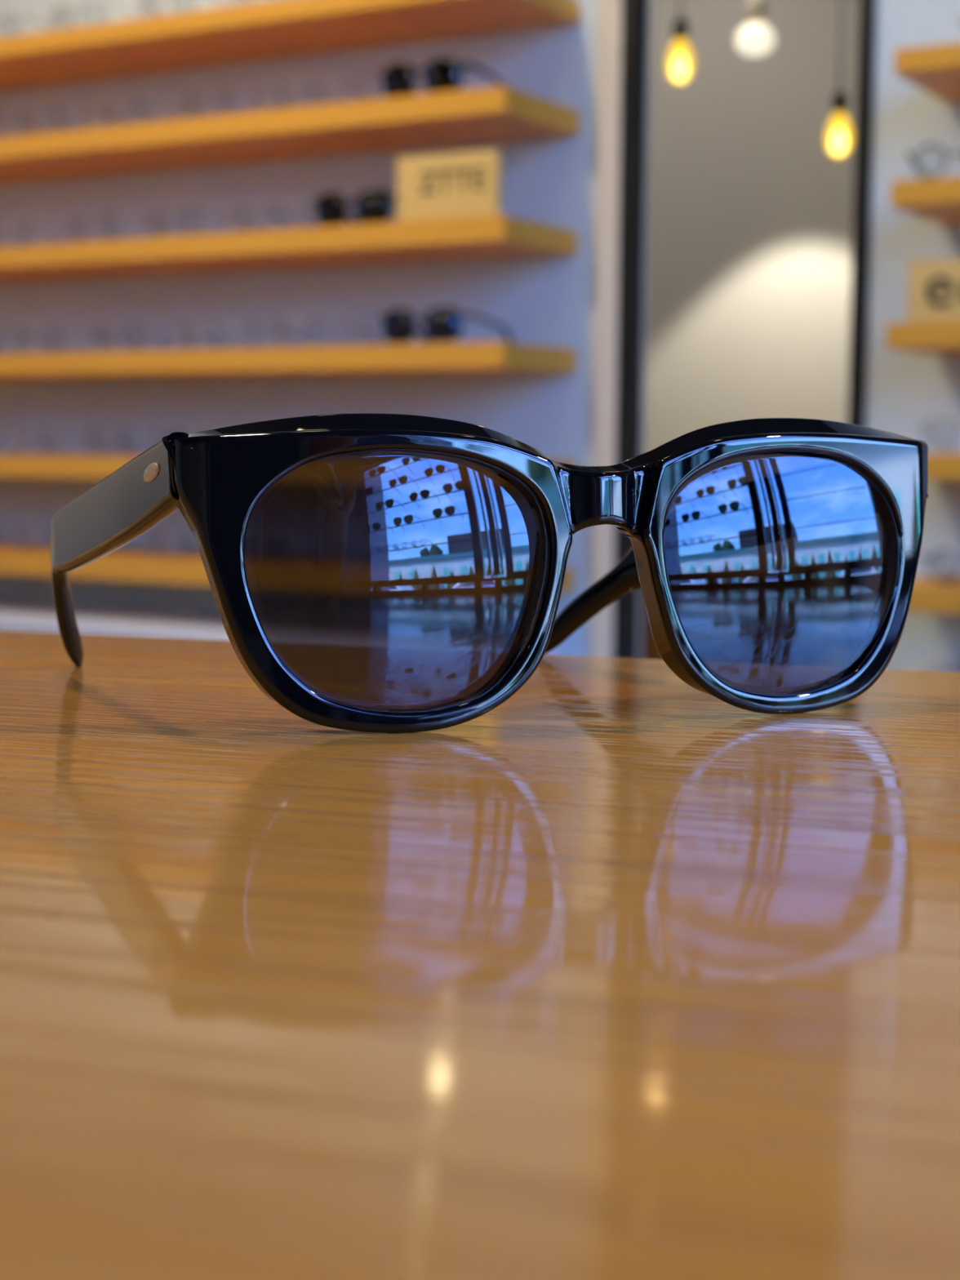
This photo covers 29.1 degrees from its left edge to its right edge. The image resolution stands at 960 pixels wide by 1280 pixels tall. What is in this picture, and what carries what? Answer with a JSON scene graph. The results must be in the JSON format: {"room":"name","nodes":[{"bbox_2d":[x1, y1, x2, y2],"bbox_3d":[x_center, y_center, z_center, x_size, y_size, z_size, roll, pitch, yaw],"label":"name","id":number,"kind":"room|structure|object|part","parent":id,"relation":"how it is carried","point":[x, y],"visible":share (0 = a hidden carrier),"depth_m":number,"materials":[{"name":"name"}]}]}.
{"room":"shop","nodes":[
{"label":"shop","id":0,"kind":"room"},
{"bbox_2d":[0,0,959,670],"bbox_3d":[0.220,-0.910,3.040,5.650,2.750,0.100,4,7,30],"label":"wall","id":1,"kind":"structure","parent":0,"point":[547,300],"depth_m":3.27,"materials":[{"name":"white paint"}]},
{"bbox_2d":[0,542,574,593],"bbox_3d":[-0.851,-0.155,3.539,2.189,0.041,0.250,4,7,30],"label":"wall shelf","id":2,"kind":"object","parent":1,"relation":"attached to","point":[124,564],"visible":0.43,"depth_m":3.29,"materials":[{"name":"brown wood"}]},
{"bbox_2d":[14,525,122,550],"bbox_3d":[-0.771,-0.193,3.462,0.151,0.046,0.149,4,7,30],"label":"eyeglasses","id":3,"kind":"object","parent":2,"relation":"on","point":[18,530],"visible":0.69,"depth_m":3.42,"materials":[{"name":"grey metal"}]},
{"bbox_3d":[-0.805,-0.187,3.404,0.143,0.045,0.014,4,7,30],"label":"frame","id":4,"kind":"part","parent":3,"relation":"part of","materials":[{"name":"grey metal"}]},
{"bbox_2d":[144,530,199,557],"bbox_3d":[-0.503,-0.174,3.308,0.151,0.046,0.149,4,7,30],"label":"eyeglasses","id":5,"kind":"object","parent":2,"relation":"on","point":[148,535],"visible":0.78,"depth_m":3.26,"materials":[{"name":"grey metal"}]},
{"bbox_2d":[0,453,575,479],"bbox_3d":[-0.850,-0.332,3.520,2.189,0.040,0.250,4,7,30],"label":"wall shelf","id":6,"kind":"object","parent":1,"relation":"attached to","point":[11,465],"visible":0.3,"depth_m":3.32,"materials":[{"name":"brown wood"}]},
{"bbox_2d":[4,427,112,453],"bbox_3d":[-0.787,-0.371,3.453,0.152,0.048,0.150,4,7,30],"label":"eyeglasses","id":7,"kind":"object","parent":6,"relation":"on","point":[34,437],"visible":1,"depth_m":3.40,"materials":[{"name":"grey plastic"}]},
{"bbox_3d":[-0.821,-0.365,3.395,0.143,0.048,0.015,4,7,30],"label":"frame","id":8,"kind":"part","parent":7,"relation":"part of","materials":[{"name":"clear plastic"}]},
{"bbox_2d":[82,428,163,453],"bbox_3d":[-0.623,-0.360,3.359,0.151,0.046,0.149,4,7,30],"label":"eyeglasses","id":9,"kind":"object","parent":6,"relation":"on","point":[86,434],"visible":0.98,"depth_m":3.30,"materials":[{"name":"grey metal"}]},
{"bbox_2d":[164,428,208,435],"bbox_3d":[-0.458,-0.348,3.264,0.151,0.046,0.149,4,7,30],"label":"eyeglasses","id":10,"kind":"object","parent":6,"relation":"on","point":[168,433],"visible":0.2,"depth_m":3.22,"materials":[{"name":"grey metal"}]},
{"bbox_2d":[0,341,577,381],"bbox_3d":[-0.849,-0.515,3.500,2.189,0.040,0.250,4,7,30],"label":"wall shelf","id":11,"kind":"object","parent":1,"relation":"attached to","point":[496,357],"visible":1,"depth_m":3.07,"materials":[{"name":"brown wood"}]},
{"bbox_2d":[10,325,116,351],"bbox_3d":[-0.769,-0.552,3.423,0.151,0.046,0.149,4,7,30],"label":"eyeglasses","id":12,"kind":"object","parent":11,"relation":"on","point":[14,333],"visible":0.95,"depth_m":3.37,"materials":[{"name":"grey metal"}]},
{"bbox_3d":[-0.803,-0.547,3.365,0.143,0.045,0.014,4,7,30],"label":"frame","id":13,"kind":"part","parent":12,"relation":"part of","materials":[{"name":"grey metal"}]},
{"bbox_2d":[88,323,197,350],"bbox_3d":[-0.605,-0.541,3.329,0.151,0.046,0.149,4,7,30],"label":"eyeglasses","id":14,"kind":"object","parent":11,"relation":"on","point":[93,331],"visible":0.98,"depth_m":3.28,"materials":[{"name":"grey metal"}]},
{"bbox_3d":[-0.638,-0.536,3.271,0.143,0.045,0.014,4,7,30],"label":"frame","id":15,"kind":"part","parent":14,"relation":"part of","materials":[{"name":"grey metal"}]},
{"bbox_2d":[172,319,283,348],"bbox_3d":[-0.440,-0.531,3.234,0.152,0.048,0.150,4,7,30],"label":"eyeglasses","id":16,"kind":"object","parent":11,"relation":"on","point":[178,328],"visible":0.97,"depth_m":3.18,"materials":[{"name":"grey plastic"}]},
{"bbox_3d":[-0.474,-0.525,3.176,0.143,0.048,0.015,4,7,30],"label":"frame","id":17,"kind":"part","parent":16,"relation":"part of","materials":[{"name":"clear plastic"}]},
{"bbox_2d":[265,315,377,346],"bbox_3d":[-0.267,-0.519,3.135,0.152,0.048,0.150,4,7,30],"label":"eyeglasses","id":18,"kind":"object","parent":11,"relation":"on","point":[308,343],"visible":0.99,"depth_m":3.08,"materials":[{"name":"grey plastic"}]},
{"bbox_3d":[-0.301,-0.513,3.077,0.143,0.048,0.015,4,7,30],"label":"frame","id":19,"kind":"part","parent":18,"relation":"part of","materials":[{"name":"clear plastic"}]},
{"bbox_2d":[378,306,514,343],"bbox_3d":[-0.055,-0.509,3.025,0.179,0.057,0.175,4,7,30],"label":"sunglasses","id":20,"kind":"object","parent":11,"relation":"on","point":[441,324],"visible":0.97,"depth_m":2.95,"materials":[{"name":"black plastic"}]},
{"bbox_3d":[-0.093,-0.502,2.958,0.166,0.055,0.021,4,7,30],"label":"frame","id":21,"kind":"part","parent":20,"relation":"part of","materials":[{"name":"black plastic"}]},
{"bbox_2d":[0,214,577,283],"bbox_3d":[-0.848,-0.706,3.479,2.189,0.039,0.250,4,7,30],"label":"wall shelf","id":22,"kind":"object","parent":1,"relation":"attached to","point":[490,237],"visible":1,"depth_m":3.09,"materials":[{"name":"brown wood"}]},
{"bbox_2d":[0,218,85,245],"bbox_3d":[-0.820,-0.747,3.432,0.152,0.048,0.150,4,7,30],"label":"eyeglasses","id":23,"kind":"object","parent":22,"relation":"on","point":[3,233],"visible":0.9,"depth_m":3.37,"materials":[{"name":"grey plastic"}]},
{"bbox_3d":[-0.854,-0.741,3.374,0.143,0.048,0.015,4,7,30],"label":"frame","id":24,"kind":"part","parent":23,"relation":"part of","materials":[{"name":"clear plastic"}]},
{"bbox_2d":[66,213,168,241],"bbox_3d":[-0.647,-0.734,3.333,0.151,0.046,0.149,4,7,30],"label":"eyeglasses","id":25,"kind":"object","parent":22,"relation":"on","point":[70,224],"visible":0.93,"depth_m":3.28,"materials":[{"name":"grey metal"}]},
{"bbox_3d":[-0.680,-0.729,3.275,0.143,0.045,0.014,4,7,30],"label":"frame","id":26,"kind":"part","parent":25,"relation":"part of","materials":[{"name":"grey metal"}]},
{"bbox_2d":[144,208,249,236],"bbox_3d":[-0.491,-0.724,3.244,0.151,0.046,0.149,4,7,30],"label":"eyeglasses","id":27,"kind":"object","parent":22,"relation":"on","point":[148,218],"visible":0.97,"depth_m":3.19,"materials":[{"name":"grey metal"}]},
{"bbox_3d":[-0.525,-0.718,3.185,0.143,0.045,0.014,4,7,30],"label":"frame","id":28,"kind":"part","parent":27,"relation":"part of","materials":[{"name":"grey metal"}]},
{"bbox_2d":[226,200,315,231],"bbox_3d":[-0.335,-0.713,3.154,0.152,0.048,0.150,4,7,30],"label":"eyeglasses","id":29,"kind":"object","parent":22,"relation":"on","point":[232,213],"visible":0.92,"depth_m":3.10,"materials":[{"name":"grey plastic"}]},
{"bbox_2d":[311,189,397,226],"bbox_3d":[-0.167,-0.706,3.069,0.179,0.057,0.175,4,7,30],"label":"sunglasses","id":30,"kind":"object","parent":22,"relation":"on","point":[371,206],"visible":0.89,"depth_m":2.99,"materials":[{"name":"black plastic"}]},
{"bbox_2d":[397,149,502,221],"bbox_3d":[-0.049,-0.705,2.883,0.180,0.099,0.019,4,7,30],"label":"sign","id":31,"kind":"object","parent":22,"relation":"on","point":[466,184],"visible":1,"depth_m":2.87,"materials":[{"name":"brown wood"}]},
{"bbox_2d":[0,84,579,185],"bbox_3d":[-0.847,-0.897,3.459,2.189,0.040,0.250,4,7,30],"label":"wall shelf","id":32,"kind":"object","parent":1,"relation":"attached to","point":[497,113],"visible":1,"depth_m":3.09,"materials":[{"name":"brown wood"}]},
{"bbox_2d":[14,106,110,134],"bbox_3d":[-0.749,-0.933,3.372,0.151,0.046,0.149,4,7,30],"label":"eyeglasses","id":33,"kind":"object","parent":32,"relation":"on","point":[18,118],"visible":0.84,"depth_m":3.32,"materials":[{"name":"grey metal"}]},
{"bbox_3d":[-0.783,-0.928,3.314,0.143,0.045,0.014,4,7,30],"label":"frame","id":34,"kind":"part","parent":33,"relation":"part of","materials":[{"name":"grey metal"}]},
{"bbox_2d":[93,97,193,126],"bbox_3d":[-0.585,-0.922,3.277,0.152,0.048,0.150,4,7,30],"label":"eyeglasses","id":35,"kind":"object","parent":32,"relation":"on","point":[100,111],"visible":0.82,"depth_m":3.22,"materials":[{"name":"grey plastic"}]},
{"bbox_3d":[-0.619,-0.916,3.219,0.143,0.048,0.015,4,7,30],"label":"frame","id":36,"kind":"part","parent":35,"relation":"part of","materials":[{"name":"clear plastic"}]},
{"bbox_2d":[179,87,280,118],"bbox_3d":[-0.420,-0.911,3.183,0.151,0.046,0.149,4,7,30],"label":"eyeglasses","id":37,"kind":"object","parent":32,"relation":"on","point":[183,100],"visible":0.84,"depth_m":3.13,"materials":[{"name":"grey metal"}]},
{"bbox_3d":[-0.454,-0.905,3.125,0.143,0.045,0.014,4,7,30],"label":"frame","id":38,"kind":"part","parent":37,"relation":"part of","materials":[{"name":"grey metal"}]},
{"bbox_2d":[263,76,368,108],"bbox_3d":[-0.265,-0.900,3.093,0.152,0.048,0.150,4,7,30],"label":"eyeglasses","id":39,"kind":"object","parent":32,"relation":"on","point":[269,91],"visible":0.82,"depth_m":3.04,"materials":[{"name":"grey plastic"}]},
{"bbox_3d":[-0.298,-0.894,3.035,0.143,0.048,0.015,4,7,30],"label":"frame","id":40,"kind":"part","parent":39,"relation":"part of","materials":[{"name":"clear plastic"}]},
{"bbox_2d":[377,57,506,97],"bbox_3d":[-0.053,-0.890,2.984,0.179,0.057,0.175,4,7,30],"label":"sunglasses","id":41,"kind":"object","parent":32,"relation":"on","point":[440,74],"visible":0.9,"depth_m":2.90,"materials":[{"name":"black plastic"}]},
{"bbox_3d":[-0.092,-0.884,2.917,0.166,0.055,0.021,4,7,30],"label":"frame","id":42,"kind":"part","parent":41,"relation":"part of","materials":[{"name":"black plastic"}]},
{"bbox_2d":[0,0,581,92],"bbox_3d":[-0.846,-1.071,3.440,2.189,0.035,0.250,4,7,30],"label":"wall shelf","id":43,"kind":"object","parent":1,"relation":"attached to","point":[268,29],"visible":1,"depth_m":3.12,"materials":[{"name":"brown wood"}]},
{"bbox_2d":[0,12,55,37],"bbox_3d":[-0.844,-1.112,3.408,0.152,0.048,0.150,4,7,30],"label":"eyeglasses","id":44,"kind":"object","parent":43,"relation":"on","point":[7,13],"visible":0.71,"depth_m":3.33,"materials":[{"name":"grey plastic"}]},
{"bbox_3d":[-0.877,-1.106,3.350,0.143,0.048,0.015,4,7,30],"label":"frame","id":45,"kind":"part","parent":44,"relation":"part of","materials":[{"name":"clear plastic"}]},
{"bbox_2d":[49,0,140,30],"bbox_3d":[-0.670,-1.100,3.308,0.151,0.046,0.149,4,7,30],"label":"eyeglasses","id":46,"kind":"object","parent":43,"relation":"on","point":[71,23],"visible":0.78,"depth_m":3.25,"materials":[{"name":"grey metal"}]},
{"bbox_3d":[-0.704,-1.094,3.250,0.143,0.045,0.014,4,7,30],"label":"frame","id":47,"kind":"part","parent":46,"relation":"part of","materials":[{"name":"grey metal"}]},
{"bbox_2d":[137,0,231,17],"bbox_3d":[-0.497,-1.088,3.209,0.152,0.048,0.150,4,7,30],"label":"eyeglasses","id":48,"kind":"object","parent":43,"relation":"on","point":[141,2],"visible":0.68,"depth_m":3.17,"materials":[{"name":"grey plastic"}]},
{"bbox_3d":[-0.531,-1.083,3.151,0.143,0.048,0.015,4,7,30],"label":"frame","id":49,"kind":"part","parent":48,"relation":"part of","materials":[{"name":"clear plastic"}]},
{"bbox_2d":[591,0,651,658],"bbox_3d":[0.235,-0.710,3.046,0.039,2.350,0.112,4,7,30],"label":"trim","id":50,"kind":"structure","parent":1,"relation":"attached to","point":[610,11],"depth_m":3.02,"materials":[{"name":"beige paint"}]},
{"bbox_2d":[613,0,647,658],"bbox_3d":[0.246,-0.705,2.999,0.027,2.350,0.042,4,7,30],"label":"trim","id":51,"kind":"structure","parent":1,"relation":"attached to","point":[634,12],"depth_m":3.00,"materials":[{"name":"black metal"}]},
{"bbox_2d":[847,0,876,426],"bbox_3d":[0.584,-0.682,2.805,0.024,2.350,0.042,4,7,30],"label":"trim","id":52,"kind":"structure","parent":1,"relation":"attached to","point":[867,8],"depth_m":2.79,"materials":[{"name":"black metal"}]},
{"bbox_2d":[886,321,959,355],"bbox_3d":[1.122,-0.395,2.367,1.157,0.034,0.250,4,7,30],"label":"wall shelf","id":53,"kind":"object","parent":1,"relation":"attached to","point":[940,338],"visible":1,"depth_m":2.53,"materials":[{"name":"brown wood"}]},
{"bbox_2d":[906,258,959,322],"bbox_3d":[0.683,-0.470,2.482,0.220,0.084,0.019,4,7,30],"label":"sign","id":54,"kind":"object","parent":53,"relation":"on","point":[933,285],"visible":1,"depth_m":2.51,"materials":[{"name":"brown wood"}]},
{"bbox_2d":[890,176,959,225],"bbox_3d":[1.123,-0.586,2.346,1.157,0.035,0.250,4,7,30],"label":"wall shelf","id":55,"kind":"object","parent":1,"relation":"attached to","point":[936,200],"visible":1,"depth_m":2.51,"materials":[{"name":"brown wood"}]},
{"bbox_2d":[905,143,959,178],"bbox_3d":[0.680,-0.657,2.569,0.152,0.048,0.150,4,7,30],"label":"eyeglasses","id":56,"kind":"object","parent":55,"relation":"on","point":[909,156],"visible":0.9,"depth_m":2.53,"materials":[{"name":"black plastic"}]},
{"bbox_2d":[894,42,959,102],"bbox_3d":[1.124,-0.761,2.327,1.157,0.033,0.250,4,7,30],"label":"wall shelf","id":57,"kind":"object","parent":1,"relation":"attached to","point":[935,69],"visible":1,"depth_m":2.50,"materials":[{"name":"brown wood"}]},
{"bbox_2d":[908,573,959,614],"bbox_3d":[1.120,-0.036,2.406,1.157,0.036,0.250,4,7,30],"label":"wall shelf","id":58,"kind":"object","parent":1,"relation":"attached to","point":[928,596],"visible":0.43,"depth_m":2.55,"materials":[{"name":"brown wood"}]},
{"bbox_2d":[919,549,959,583],"bbox_3d":[0.709,-0.106,2.611,0.152,0.048,0.150,4,7,30],"label":"eyeglasses","id":59,"kind":"object","parent":58,"relation":"on","point":[930,557],"visible":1,"depth_m":2.58,"materials":[{"name":"black plastic"}]},
{"bbox_2d":[928,453,959,479],"bbox_3d":[1.121,-0.218,2.386,1.157,0.035,0.250,4,7,30],"label":"wall shelf","id":60,"kind":"object","parent":1,"relation":"attached to","point":[941,466],"visible":0.45,"depth_m":2.52,"materials":[{"name":"brown wood"}]},
{"bbox_2d":[916,417,959,451],"bbox_3d":[0.702,-0.287,2.596,0.151,0.046,0.149,4,7,30],"label":"eyeglasses","id":61,"kind":"object","parent":60,"relation":"on","point":[922,427],"visible":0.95,"depth_m":2.56,"materials":[{"name":"grey metal"}]},
{"bbox_2d":[644,0,858,453],"bbox_3d":[1.001,-1.052,4.383,5.650,2.750,0.100,4,7,30],"label":"wall","id":62,"kind":"structure","parent":0,"point":[748,285],"depth_m":4.53,"materials":[{"name":"grey paint"}]},
{"bbox_3d":[-0.901,-2.107,0.796,5.800,0.100,8.050,4,7,30],"label":"ceiling","id":63,"kind":"structure","parent":0,"visible":0},
{"bbox_2d":[666,0,693,84],"bbox_3d":[0.397,-1.720,3.585,0.053,1.255,0.053,4,7,30],"label":"pendant lamp","id":64,"kind":"object","parent":63,"relation":"hanging from","point":[679,65],"visible":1,"depth_m":3.63,"materials":[{"name":"yellow glass"}]},
{"bbox_3d":[0.394,-1.140,3.648,0.053,0.086,0.053,4,7,30],"label":"bulb","id":65,"kind":"part","parent":64,"relation":"part of","materials":[{"name":"yellow glass"}]},
{"bbox_2d":[672,17,688,39],"bbox_3d":[0.394,-1.201,3.641,0.030,0.041,0.030,4,7,30],"label":"socket","id":66,"kind":"object","parent":64,"relation":"attached to","point":[680,24],"depth_m":3.63,"materials":[{"name":"metal"}]},
{"bbox_3d":[0.398,-1.783,3.578,0.005,1.130,0.005,1,6,7],"label":"cord","id":67,"kind":"part","parent":64,"relation":"part of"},
{"bbox_2d":[735,0,774,55],"bbox_3d":[0.617,-1.851,4.073,0.088,1.098,0.088,4,7,30],"label":"pendant lamp","id":68,"kind":"object","parent":63,"relation":"hanging from","point":[755,37],"visible":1,"depth_m":4.10,"materials":[{"name":"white glass"}]},
{"bbox_3d":[0.614,-1.339,4.129,0.088,0.068,0.088,4,7,30],"label":"lamp shade","id":69,"kind":"part","parent":68,"relation":"part of","materials":[{"name":"white glass"}]},
{"bbox_2d":[746,0,764,24],"bbox_3d":[0.614,-1.405,4.122,0.040,0.067,0.040,4,7,30],"label":"socket","id":70,"kind":"object","parent":68,"relation":"attached to","point":[755,8],"depth_m":4.11,"materials":[{"name":"beige paint"}]},
{"bbox_2d":[825,0,852,157],"bbox_3d":[0.714,-1.649,3.592,0.053,1.395,0.053,4,7,30],"label":"pendant lamp","id":71,"kind":"object","parent":63,"relation":"hanging from","point":[838,135],"visible":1,"depth_m":3.65,"materials":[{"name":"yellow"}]},
{"bbox_3d":[0.710,-0.999,3.663,0.053,0.086,0.053,4,7,30],"label":"bulb","id":72,"kind":"part","parent":71,"relation":"part of","materials":[{"name":"yellow glass"}]},
{"bbox_2d":[831,91,847,113],"bbox_3d":[0.710,-1.060,3.656,0.030,0.041,0.030,4,7,30],"label":"socket","id":73,"kind":"object","parent":71,"relation":"attached to","point":[839,99],"depth_m":3.65,"materials":[{"name":"metal"}]},
{"bbox_3d":[0.714,-1.711,3.586,0.005,1.270,0.005,1,6,7],"label":"cord","id":74,"kind":"part","parent":71,"relation":"part of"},
{"bbox_3d":[-0.983,0.722,1.141,5.650,0.100,8.050,4,7,30],"label":"floor","id":75,"kind":"structure","parent":0,"visible":0},
{"bbox_2d":[0,598,564,654],"bbox_3d":[-0.870,0.172,3.566,2.179,0.470,0.270,4,7,30],"label":"baseboard","id":76,"kind":"structure","parent":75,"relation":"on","point":[15,615],"depth_m":3.36,"materials":[{"name":"white paint"}]},
{"bbox_3d":[-0.690,0.174,3.335,0.536,0.360,0.020,4,7,30],"label":"drawer","id":77,"kind":"part","parent":76,"relation":"part of","materials":[{"name":"white paint"}]},
{"bbox_2d":[0,631,959,1279],"bbox_3d":[0.068,0.432,-0.059,1.700,0.750,0.944,2,7,18],"label":"wooden table","id":78,"kind":"object","parent":75,"relation":"on","point":[616,968],"visible":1,"depth_m":0.17,"materials":[{"name":"brown wood"}]},
{"bbox_2d":[49,413,928,733],"bbox_3d":[0.000,-0.016,0.350,0.160,0.052,0.100,-1,6,-12],"label":"sunglasses","id":79,"kind":"object","parent":78,"relation":"on","point":[366,572],"visible":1,"depth_m":0.31,"materials":[{"name":"black plastic"}]},
{"bbox_2d":[640,595,662,659],"bbox_3d":[0.495,0.067,4.471,0.520,0.500,0.418,4,7,30],"label":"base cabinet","id":80,"kind":"object","parent":75,"relation":"on","point":[649,650],"visible":0.02,"depth_m":4.29,"materials":[{"name":"brown wood"}]},
{"bbox_3d":[0.282,0.053,4.361,0.250,0.410,0.018,4,7,30],"label":"door","id":81,"kind":"part","parent":80,"relation":"part of","materials":[{"name":"grey wood"}]},
{"bbox_3d":[0.507,0.068,4.231,0.250,0.410,0.018,4,7,30],"label":"door","id":82,"kind":"part","parent":80,"relation":"part of","materials":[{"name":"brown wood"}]},
{"bbox_2d":[906,659,959,672],"bbox_3d":[1.118,0.309,2.424,1.147,0.470,0.270,4,7,30],"label":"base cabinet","id":83,"kind":"object","parent":75,"relation":"on","point":[939,665],"visible":0.13,"depth_m":2.71,"materials":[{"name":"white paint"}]}
]}

